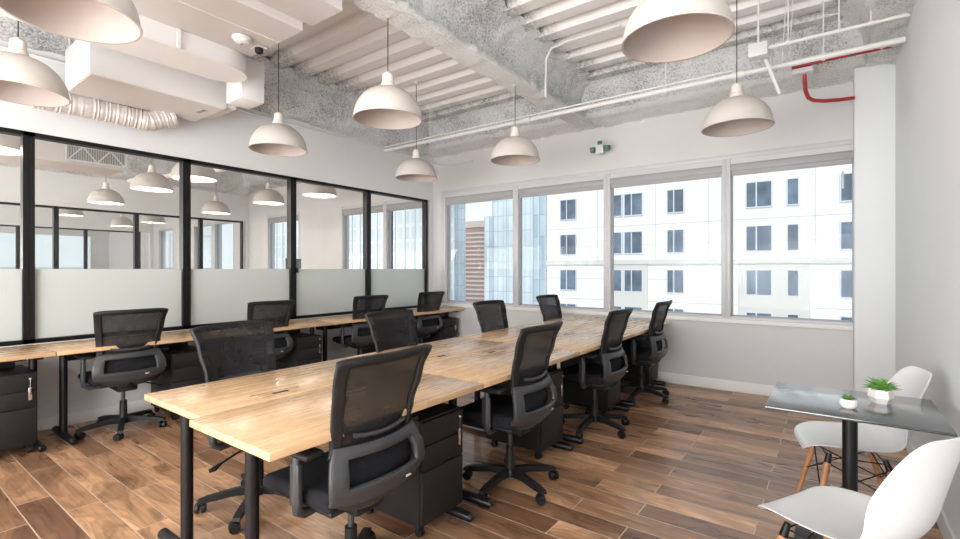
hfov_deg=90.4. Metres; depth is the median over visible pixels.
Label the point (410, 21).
ceiling beam
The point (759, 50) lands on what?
junction box
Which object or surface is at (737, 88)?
socket
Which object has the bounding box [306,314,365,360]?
desk
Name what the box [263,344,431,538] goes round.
office chair
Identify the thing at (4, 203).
window
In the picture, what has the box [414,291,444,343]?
office chair
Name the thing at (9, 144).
pendant lamp
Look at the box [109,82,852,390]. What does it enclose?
wall
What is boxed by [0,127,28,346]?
window
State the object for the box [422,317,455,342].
drawer pedestal
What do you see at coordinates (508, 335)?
desk
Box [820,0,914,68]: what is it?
beam
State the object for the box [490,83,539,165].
pendant lamp
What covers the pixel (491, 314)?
office chair
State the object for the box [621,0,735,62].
pendant lamp
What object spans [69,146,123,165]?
grille
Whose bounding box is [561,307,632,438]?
office chair
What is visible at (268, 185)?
socket
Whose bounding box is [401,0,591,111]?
beam
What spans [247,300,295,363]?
office chair
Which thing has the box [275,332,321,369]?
drawer pedestal
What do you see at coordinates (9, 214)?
wall
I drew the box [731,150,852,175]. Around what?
roller shade
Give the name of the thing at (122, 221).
pendant lamp
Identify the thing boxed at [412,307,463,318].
desk
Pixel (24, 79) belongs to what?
pendant lamp
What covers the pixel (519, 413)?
office chair
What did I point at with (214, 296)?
glass partition
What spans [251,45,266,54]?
ceiling camera
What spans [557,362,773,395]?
baseboard
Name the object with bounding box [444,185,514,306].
window
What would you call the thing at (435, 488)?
drawer pedestal
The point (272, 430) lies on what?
desk
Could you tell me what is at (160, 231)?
window
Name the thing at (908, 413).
cafe table
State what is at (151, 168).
socket
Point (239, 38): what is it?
smoke detector
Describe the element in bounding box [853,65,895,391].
column
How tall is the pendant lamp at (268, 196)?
1.170 m
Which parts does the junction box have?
drop rod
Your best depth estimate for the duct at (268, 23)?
3.15 m
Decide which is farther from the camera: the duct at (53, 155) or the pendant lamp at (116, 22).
the duct at (53, 155)
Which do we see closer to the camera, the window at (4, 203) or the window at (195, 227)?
the window at (4, 203)
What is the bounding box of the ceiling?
[243,0,847,121]
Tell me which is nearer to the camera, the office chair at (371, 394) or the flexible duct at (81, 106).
the office chair at (371, 394)
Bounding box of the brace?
[761,57,780,94]
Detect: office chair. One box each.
[74,308,168,440]
[190,320,304,534]
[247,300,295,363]
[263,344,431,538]
[332,295,388,354]
[365,309,416,352]
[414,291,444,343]
[460,321,562,505]
[473,300,507,398]
[536,294,561,320]
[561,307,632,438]
[621,300,672,403]
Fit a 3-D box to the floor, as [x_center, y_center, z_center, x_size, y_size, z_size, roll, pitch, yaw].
[-7.341,1.415,7.346,21.467,0.120,8.730,0,0,36]
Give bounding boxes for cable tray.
[0,362,14,368]
[316,324,351,329]
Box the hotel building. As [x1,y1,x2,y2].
[545,164,851,320]
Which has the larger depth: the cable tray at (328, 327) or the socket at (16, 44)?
the cable tray at (328, 327)
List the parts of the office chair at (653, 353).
armrest, seat, panel, frame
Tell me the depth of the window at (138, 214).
10.12 m
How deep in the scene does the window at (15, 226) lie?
12.38 m
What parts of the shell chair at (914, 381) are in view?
leg, leg, leg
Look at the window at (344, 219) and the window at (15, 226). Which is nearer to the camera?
the window at (344, 219)
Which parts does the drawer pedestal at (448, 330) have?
drawer, drawer, drawer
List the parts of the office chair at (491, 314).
frame, panel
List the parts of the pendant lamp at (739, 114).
cord, lamp shade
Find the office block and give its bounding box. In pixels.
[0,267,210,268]
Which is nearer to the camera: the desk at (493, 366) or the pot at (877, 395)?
the pot at (877, 395)
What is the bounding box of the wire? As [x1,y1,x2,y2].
[782,2,792,60]
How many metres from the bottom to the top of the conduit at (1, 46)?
0.120 m
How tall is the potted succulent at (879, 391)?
0.117 m
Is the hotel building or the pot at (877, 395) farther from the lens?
the hotel building
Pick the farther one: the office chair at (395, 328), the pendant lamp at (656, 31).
the office chair at (395, 328)
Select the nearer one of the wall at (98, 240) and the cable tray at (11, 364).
the cable tray at (11, 364)
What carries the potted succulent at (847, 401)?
on the cafe table at (908, 413)
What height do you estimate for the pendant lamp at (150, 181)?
1.170 m
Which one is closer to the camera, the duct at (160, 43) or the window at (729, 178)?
the duct at (160, 43)
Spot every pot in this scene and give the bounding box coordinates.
[839,398,857,408]
[867,388,894,404]
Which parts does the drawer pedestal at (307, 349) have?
drawer, drawer, drawer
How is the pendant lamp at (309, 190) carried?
hanging from the ceiling
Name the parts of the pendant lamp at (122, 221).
lamp shade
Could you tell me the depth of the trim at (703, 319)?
5.39 m
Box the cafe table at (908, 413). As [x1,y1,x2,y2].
[765,382,957,538]
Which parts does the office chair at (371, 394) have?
armrest, seat, panel, frame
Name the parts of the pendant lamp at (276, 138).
lamp shade, cord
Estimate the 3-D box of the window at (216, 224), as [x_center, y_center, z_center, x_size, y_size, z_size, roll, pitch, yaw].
[-6.499,-0.335,12.216,1.050,1.780,0.126,0,0,36]
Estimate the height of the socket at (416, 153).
0.120 m
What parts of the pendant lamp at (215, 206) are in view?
lamp shade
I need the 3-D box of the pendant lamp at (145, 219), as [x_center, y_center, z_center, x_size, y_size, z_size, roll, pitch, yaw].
[-7.723,-1.680,11.270,0.506,1.170,0.506,0,0,36]
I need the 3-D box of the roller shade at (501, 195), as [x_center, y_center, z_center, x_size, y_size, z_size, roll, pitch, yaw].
[-0.028,-1.099,7.410,1.302,0.128,0.047,0,0,36]
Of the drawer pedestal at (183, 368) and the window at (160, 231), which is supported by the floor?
the drawer pedestal at (183, 368)
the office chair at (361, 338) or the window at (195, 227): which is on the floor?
the office chair at (361, 338)
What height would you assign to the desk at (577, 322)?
0.734 m
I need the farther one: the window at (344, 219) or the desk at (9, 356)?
the window at (344, 219)
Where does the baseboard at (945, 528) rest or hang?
attached to the wall at (928, 62)
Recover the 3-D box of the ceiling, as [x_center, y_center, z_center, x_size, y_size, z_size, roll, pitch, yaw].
[-7.341,-2.303,7.346,21.467,0.075,8.730,0,0,36]
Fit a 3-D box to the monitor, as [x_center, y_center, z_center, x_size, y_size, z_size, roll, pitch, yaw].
[-2.990,0.223,7.555,0.160,0.780,0.400,0,0,11]
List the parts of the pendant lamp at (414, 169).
lamp shade, cord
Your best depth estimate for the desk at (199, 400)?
2.32 m
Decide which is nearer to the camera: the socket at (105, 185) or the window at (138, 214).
the socket at (105, 185)
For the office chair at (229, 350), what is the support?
on the floor
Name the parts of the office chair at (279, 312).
panel, frame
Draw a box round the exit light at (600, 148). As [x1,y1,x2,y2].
[590,123,609,153]
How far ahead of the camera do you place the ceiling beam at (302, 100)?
5.77 m
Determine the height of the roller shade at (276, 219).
0.128 m
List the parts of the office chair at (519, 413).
armrest, seat, panel, frame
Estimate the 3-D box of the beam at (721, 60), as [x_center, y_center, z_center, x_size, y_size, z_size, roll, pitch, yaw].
[1.287,-2.127,5.854,5.809,0.413,0.279,0,0,36]
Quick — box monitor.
[285,258,300,268]
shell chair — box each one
[758,437,959,538]
[794,366,931,538]
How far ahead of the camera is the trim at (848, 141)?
5.92 m
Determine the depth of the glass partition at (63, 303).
4.30 m
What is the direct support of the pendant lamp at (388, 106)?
hanging from the ceiling
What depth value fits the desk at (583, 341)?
4.10 m
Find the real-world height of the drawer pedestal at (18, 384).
0.594 m
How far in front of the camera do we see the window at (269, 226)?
10.96 m
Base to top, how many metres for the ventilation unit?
0.870 m
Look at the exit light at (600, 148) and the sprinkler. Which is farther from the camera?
the exit light at (600, 148)
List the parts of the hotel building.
beige panel, beige panel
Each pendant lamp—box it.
[0,0,142,44]
[0,21,70,106]
[0,134,19,155]
[59,209,83,216]
[86,182,124,204]
[110,214,132,226]
[129,164,173,192]
[140,215,165,223]
[170,163,217,182]
[201,195,230,214]
[248,43,307,156]
[252,182,284,204]
[302,184,336,197]
[352,14,422,129]
[395,80,436,181]
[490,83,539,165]
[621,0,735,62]
[701,0,774,136]
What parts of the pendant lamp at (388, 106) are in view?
lamp shade, cord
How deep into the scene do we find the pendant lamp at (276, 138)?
4.31 m
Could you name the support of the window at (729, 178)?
in the wall at (749, 353)
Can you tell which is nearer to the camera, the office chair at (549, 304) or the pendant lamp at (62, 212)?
the office chair at (549, 304)
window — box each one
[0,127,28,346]
[0,202,55,268]
[0,224,17,268]
[18,225,85,268]
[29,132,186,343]
[56,206,136,268]
[86,229,140,268]
[137,213,200,268]
[158,227,173,268]
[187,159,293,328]
[193,223,211,268]
[201,218,242,268]
[214,221,233,268]
[267,212,299,268]
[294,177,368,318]
[341,201,384,268]
[369,190,427,309]
[385,199,412,268]
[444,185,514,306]
[515,174,606,311]
[607,160,725,318]
[726,144,852,325]
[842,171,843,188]
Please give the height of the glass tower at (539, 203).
110.000 m
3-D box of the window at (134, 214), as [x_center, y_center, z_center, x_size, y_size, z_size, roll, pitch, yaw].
[-7.311,-0.258,9.130,0.090,1.755,1.238,0,0,36]
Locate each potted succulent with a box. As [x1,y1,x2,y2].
[839,393,857,408]
[861,377,901,404]
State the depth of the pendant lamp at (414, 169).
5.63 m
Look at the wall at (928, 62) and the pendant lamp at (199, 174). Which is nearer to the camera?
the wall at (928, 62)
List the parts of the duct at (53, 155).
truss frame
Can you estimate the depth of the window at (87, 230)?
13.97 m
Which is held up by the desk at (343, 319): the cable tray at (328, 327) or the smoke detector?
the cable tray at (328, 327)
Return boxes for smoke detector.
[231,33,251,44]
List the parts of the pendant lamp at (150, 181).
lamp shade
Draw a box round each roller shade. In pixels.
[268,215,297,223]
[343,205,382,215]
[387,201,421,211]
[445,190,512,205]
[518,179,603,197]
[610,166,721,188]
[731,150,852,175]
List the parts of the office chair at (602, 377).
armrest, seat, panel, frame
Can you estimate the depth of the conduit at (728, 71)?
5.18 m
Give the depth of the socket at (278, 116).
4.36 m
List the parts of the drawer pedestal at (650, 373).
drawer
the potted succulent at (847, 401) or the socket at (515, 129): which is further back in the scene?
the socket at (515, 129)
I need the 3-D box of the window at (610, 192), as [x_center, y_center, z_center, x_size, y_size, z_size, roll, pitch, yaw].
[2.230,-0.335,5.793,1.385,1.780,0.126,0,0,36]
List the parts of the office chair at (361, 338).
seat, armrest, panel, frame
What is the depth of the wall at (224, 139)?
5.16 m
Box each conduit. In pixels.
[0,45,471,166]
[384,69,734,147]
[545,24,620,97]
[768,0,909,48]
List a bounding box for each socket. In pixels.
[7,37,28,55]
[102,182,109,188]
[148,164,155,172]
[266,182,271,188]
[273,112,284,123]
[381,72,394,85]
[412,149,420,157]
[510,126,519,135]
[730,83,743,96]
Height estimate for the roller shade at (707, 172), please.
0.128 m
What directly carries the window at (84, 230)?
in the wall at (9, 214)
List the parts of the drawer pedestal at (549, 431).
drawer, drawer, drawer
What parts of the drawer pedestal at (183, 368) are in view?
drawer, drawer, drawer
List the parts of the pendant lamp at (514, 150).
lamp shade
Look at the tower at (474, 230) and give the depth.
252.57 m
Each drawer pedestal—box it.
[0,365,36,452]
[151,345,204,419]
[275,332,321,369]
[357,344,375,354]
[366,403,462,536]
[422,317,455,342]
[487,368,563,458]
[560,349,620,412]
[621,334,657,385]
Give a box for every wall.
[0,38,432,419]
[0,165,248,268]
[0,204,152,268]
[0,226,108,268]
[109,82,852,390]
[896,0,959,538]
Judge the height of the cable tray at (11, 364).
0.109 m
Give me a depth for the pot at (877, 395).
2.17 m
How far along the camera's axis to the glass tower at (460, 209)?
155.26 m
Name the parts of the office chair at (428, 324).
panel, frame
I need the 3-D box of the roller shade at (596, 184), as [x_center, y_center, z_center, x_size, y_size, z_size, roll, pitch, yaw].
[1.091,-1.099,6.586,1.302,0.128,0.047,0,0,36]
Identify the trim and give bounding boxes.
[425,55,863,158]
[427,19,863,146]
[441,139,852,302]
[441,303,852,330]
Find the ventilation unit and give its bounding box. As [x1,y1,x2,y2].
[65,38,263,121]
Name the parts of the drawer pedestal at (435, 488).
drawer, drawer, drawer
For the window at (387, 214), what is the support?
in the wall at (749, 353)
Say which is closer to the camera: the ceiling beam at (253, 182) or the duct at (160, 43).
the duct at (160, 43)
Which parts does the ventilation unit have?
casing, panel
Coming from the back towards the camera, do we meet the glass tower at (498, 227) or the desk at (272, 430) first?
the glass tower at (498, 227)
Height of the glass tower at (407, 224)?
90.000 m
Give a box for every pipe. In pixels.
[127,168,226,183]
[383,0,905,151]
[792,49,879,102]
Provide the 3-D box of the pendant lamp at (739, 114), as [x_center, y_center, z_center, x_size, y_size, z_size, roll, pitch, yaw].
[1.996,-1.680,3.708,0.506,1.170,0.506,0,0,36]
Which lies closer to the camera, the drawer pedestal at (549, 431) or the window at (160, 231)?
the drawer pedestal at (549, 431)
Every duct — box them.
[0,8,246,81]
[0,139,126,175]
[31,93,177,130]
[132,0,341,56]
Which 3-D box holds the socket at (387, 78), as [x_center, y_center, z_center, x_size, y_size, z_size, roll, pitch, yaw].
[-0.676,-1.380,3.502,0.104,0.120,0.104,0,0,36]
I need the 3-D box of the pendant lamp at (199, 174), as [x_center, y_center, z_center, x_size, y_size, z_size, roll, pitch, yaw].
[-3.481,-1.680,5.815,0.506,1.170,0.506,0,0,36]
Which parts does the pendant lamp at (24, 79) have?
cord, lamp shade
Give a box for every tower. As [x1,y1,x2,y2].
[275,205,453,299]
[454,204,465,300]
[466,220,483,301]
[484,197,531,303]
[532,195,546,304]
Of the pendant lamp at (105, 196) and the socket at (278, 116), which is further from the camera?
the pendant lamp at (105, 196)
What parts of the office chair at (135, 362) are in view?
armrest, seat, frame, panel, lever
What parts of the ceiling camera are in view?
mount plate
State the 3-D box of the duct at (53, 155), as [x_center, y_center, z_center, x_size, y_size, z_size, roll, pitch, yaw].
[-6.625,-1.525,4.832,0.640,0.320,4.930,0,0,36]
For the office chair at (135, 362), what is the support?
on the floor
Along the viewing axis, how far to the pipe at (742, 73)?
4.53 m
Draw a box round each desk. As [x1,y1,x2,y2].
[0,345,55,451]
[36,330,193,444]
[144,357,348,538]
[189,373,482,538]
[273,319,332,333]
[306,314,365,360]
[347,337,513,428]
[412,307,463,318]
[422,344,579,508]
[460,324,576,342]
[514,329,633,443]
[527,316,606,368]
[578,320,668,406]
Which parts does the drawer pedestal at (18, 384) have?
drawer, drawer, drawer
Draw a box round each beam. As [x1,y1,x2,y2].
[0,15,429,155]
[0,154,250,194]
[242,173,300,191]
[348,0,592,128]
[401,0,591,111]
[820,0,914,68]
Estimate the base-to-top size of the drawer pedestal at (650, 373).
0.594 m
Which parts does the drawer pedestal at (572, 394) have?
drawer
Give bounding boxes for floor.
[0,367,942,538]
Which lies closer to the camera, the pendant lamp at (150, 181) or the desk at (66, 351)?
the desk at (66, 351)
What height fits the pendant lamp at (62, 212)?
1.170 m
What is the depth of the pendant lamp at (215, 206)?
9.20 m
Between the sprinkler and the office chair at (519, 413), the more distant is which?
the sprinkler
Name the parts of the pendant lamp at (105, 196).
lamp shade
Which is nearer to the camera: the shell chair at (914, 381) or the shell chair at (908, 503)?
the shell chair at (908, 503)
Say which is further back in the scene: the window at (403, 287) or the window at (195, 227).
the window at (195, 227)
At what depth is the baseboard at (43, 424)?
4.25 m
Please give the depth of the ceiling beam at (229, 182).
9.61 m
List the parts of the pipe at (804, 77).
pipe bracket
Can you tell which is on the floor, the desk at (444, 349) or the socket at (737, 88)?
the desk at (444, 349)
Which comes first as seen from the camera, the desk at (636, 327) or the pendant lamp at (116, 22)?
the pendant lamp at (116, 22)
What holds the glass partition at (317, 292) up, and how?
in the wall at (224, 139)
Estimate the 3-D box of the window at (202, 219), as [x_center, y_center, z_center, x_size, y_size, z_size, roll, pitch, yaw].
[-5.942,-0.258,10.991,0.090,1.755,0.938,0,0,36]
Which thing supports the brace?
hanging from the junction box
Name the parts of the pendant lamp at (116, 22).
lamp shade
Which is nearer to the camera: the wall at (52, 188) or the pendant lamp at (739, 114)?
the pendant lamp at (739, 114)
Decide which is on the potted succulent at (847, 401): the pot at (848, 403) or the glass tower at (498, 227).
the pot at (848, 403)
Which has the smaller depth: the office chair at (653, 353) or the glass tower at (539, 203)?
the office chair at (653, 353)
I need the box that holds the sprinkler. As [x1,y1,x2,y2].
[769,48,773,64]
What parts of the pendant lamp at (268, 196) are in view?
lamp shade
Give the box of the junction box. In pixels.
[748,0,768,61]
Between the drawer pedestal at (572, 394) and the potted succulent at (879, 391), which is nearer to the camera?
the potted succulent at (879, 391)
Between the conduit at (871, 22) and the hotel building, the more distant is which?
the hotel building
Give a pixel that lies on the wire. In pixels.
(785, 2)
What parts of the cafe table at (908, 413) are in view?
plate, post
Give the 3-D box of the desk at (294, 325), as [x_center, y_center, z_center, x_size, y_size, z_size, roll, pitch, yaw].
[-2.297,0.978,5.192,0.605,0.734,1.216,0,0,36]
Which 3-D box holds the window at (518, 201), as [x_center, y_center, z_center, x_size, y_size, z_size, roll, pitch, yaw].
[1.112,-0.335,6.615,1.390,1.780,0.126,0,0,36]
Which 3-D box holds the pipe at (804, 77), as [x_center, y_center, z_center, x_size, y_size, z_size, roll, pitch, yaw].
[3.275,-1.728,4.316,0.740,0.359,0.454,0,0,36]
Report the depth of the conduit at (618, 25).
4.71 m
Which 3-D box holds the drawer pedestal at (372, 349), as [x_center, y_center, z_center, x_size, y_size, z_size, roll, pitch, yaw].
[-1.371,1.057,6.470,0.502,0.594,0.330,0,0,36]
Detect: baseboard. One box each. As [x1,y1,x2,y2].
[37,399,153,431]
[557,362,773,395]
[906,439,956,538]

